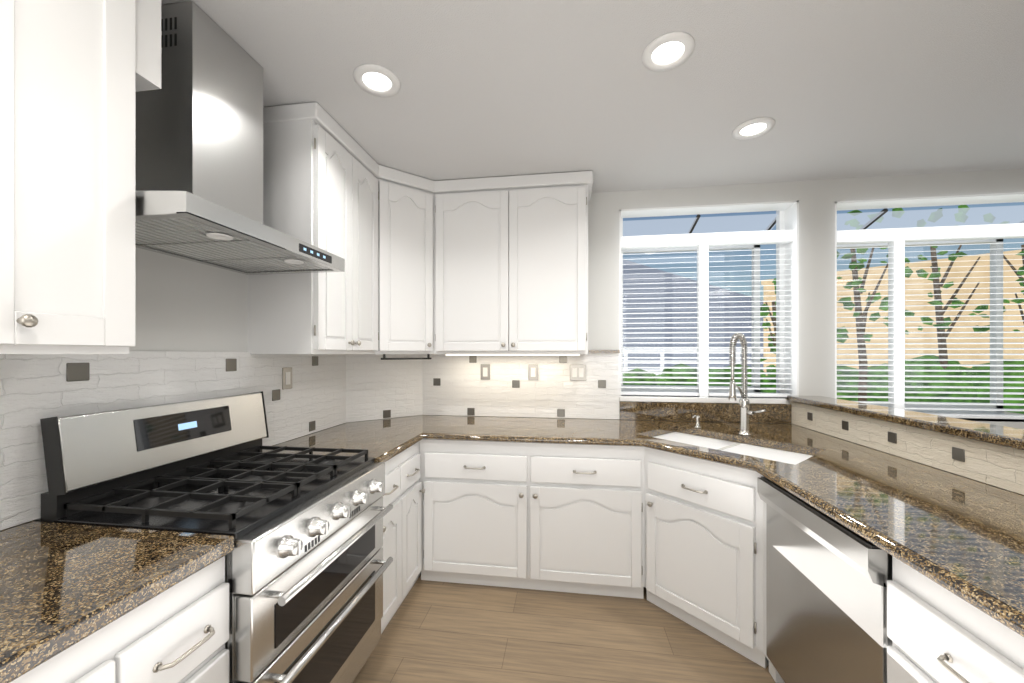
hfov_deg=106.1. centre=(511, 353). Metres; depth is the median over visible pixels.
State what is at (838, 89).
ceiling
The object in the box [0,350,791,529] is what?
backsplash
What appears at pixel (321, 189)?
upper cabinet
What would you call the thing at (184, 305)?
wall
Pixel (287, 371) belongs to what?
outlet
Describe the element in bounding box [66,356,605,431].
accent tiles
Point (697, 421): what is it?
soap dispenser
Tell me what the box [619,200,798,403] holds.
window
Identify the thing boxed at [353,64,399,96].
recessed light
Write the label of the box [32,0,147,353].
upper cabinet
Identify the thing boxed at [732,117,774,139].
recessed light
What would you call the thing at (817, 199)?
wall
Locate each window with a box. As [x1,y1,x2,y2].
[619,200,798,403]
[835,192,1023,421]
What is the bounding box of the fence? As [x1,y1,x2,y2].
[761,250,1023,375]
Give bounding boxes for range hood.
[135,1,344,274]
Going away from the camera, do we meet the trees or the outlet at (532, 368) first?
the outlet at (532, 368)
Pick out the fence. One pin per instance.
(1018, 264)
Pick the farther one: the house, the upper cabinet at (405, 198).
the house
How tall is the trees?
3.387 m
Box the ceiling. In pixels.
[161,0,1023,192]
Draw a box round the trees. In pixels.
[760,205,1023,400]
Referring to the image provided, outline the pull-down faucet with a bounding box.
[729,332,765,435]
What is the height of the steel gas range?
1.204 m
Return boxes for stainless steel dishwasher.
[757,476,891,682]
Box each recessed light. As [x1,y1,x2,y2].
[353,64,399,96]
[642,32,694,70]
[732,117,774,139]
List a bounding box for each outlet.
[282,367,291,389]
[481,364,489,379]
[528,364,537,379]
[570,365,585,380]
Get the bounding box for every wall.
[0,247,247,530]
[449,168,1023,428]
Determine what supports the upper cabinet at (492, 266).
attached to the wall at (817, 199)
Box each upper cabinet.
[0,0,31,353]
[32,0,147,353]
[248,102,379,353]
[380,165,431,355]
[432,171,591,355]
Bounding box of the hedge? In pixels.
[623,355,1023,413]
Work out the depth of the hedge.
4.37 m
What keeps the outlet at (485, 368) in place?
attached to the wall at (817, 199)
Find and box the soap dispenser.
[693,415,700,427]
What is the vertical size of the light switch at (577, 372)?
0.116 m
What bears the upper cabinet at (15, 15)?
attached to the wall at (184, 305)
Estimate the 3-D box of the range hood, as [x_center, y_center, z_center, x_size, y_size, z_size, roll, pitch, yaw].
[-1.059,-0.770,1.424,0.500,0.792,0.739,0,0,8]
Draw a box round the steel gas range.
[40,391,392,682]
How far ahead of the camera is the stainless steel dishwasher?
1.26 m
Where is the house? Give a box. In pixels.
[623,260,762,374]
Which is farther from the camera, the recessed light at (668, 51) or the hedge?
the hedge
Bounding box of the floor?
[352,575,775,682]
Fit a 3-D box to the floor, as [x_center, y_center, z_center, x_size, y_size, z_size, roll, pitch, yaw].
[1.510,1.430,-0.035,6.300,0.100,5.650,0,0,8]
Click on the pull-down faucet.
(744, 407)
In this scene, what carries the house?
on the ground

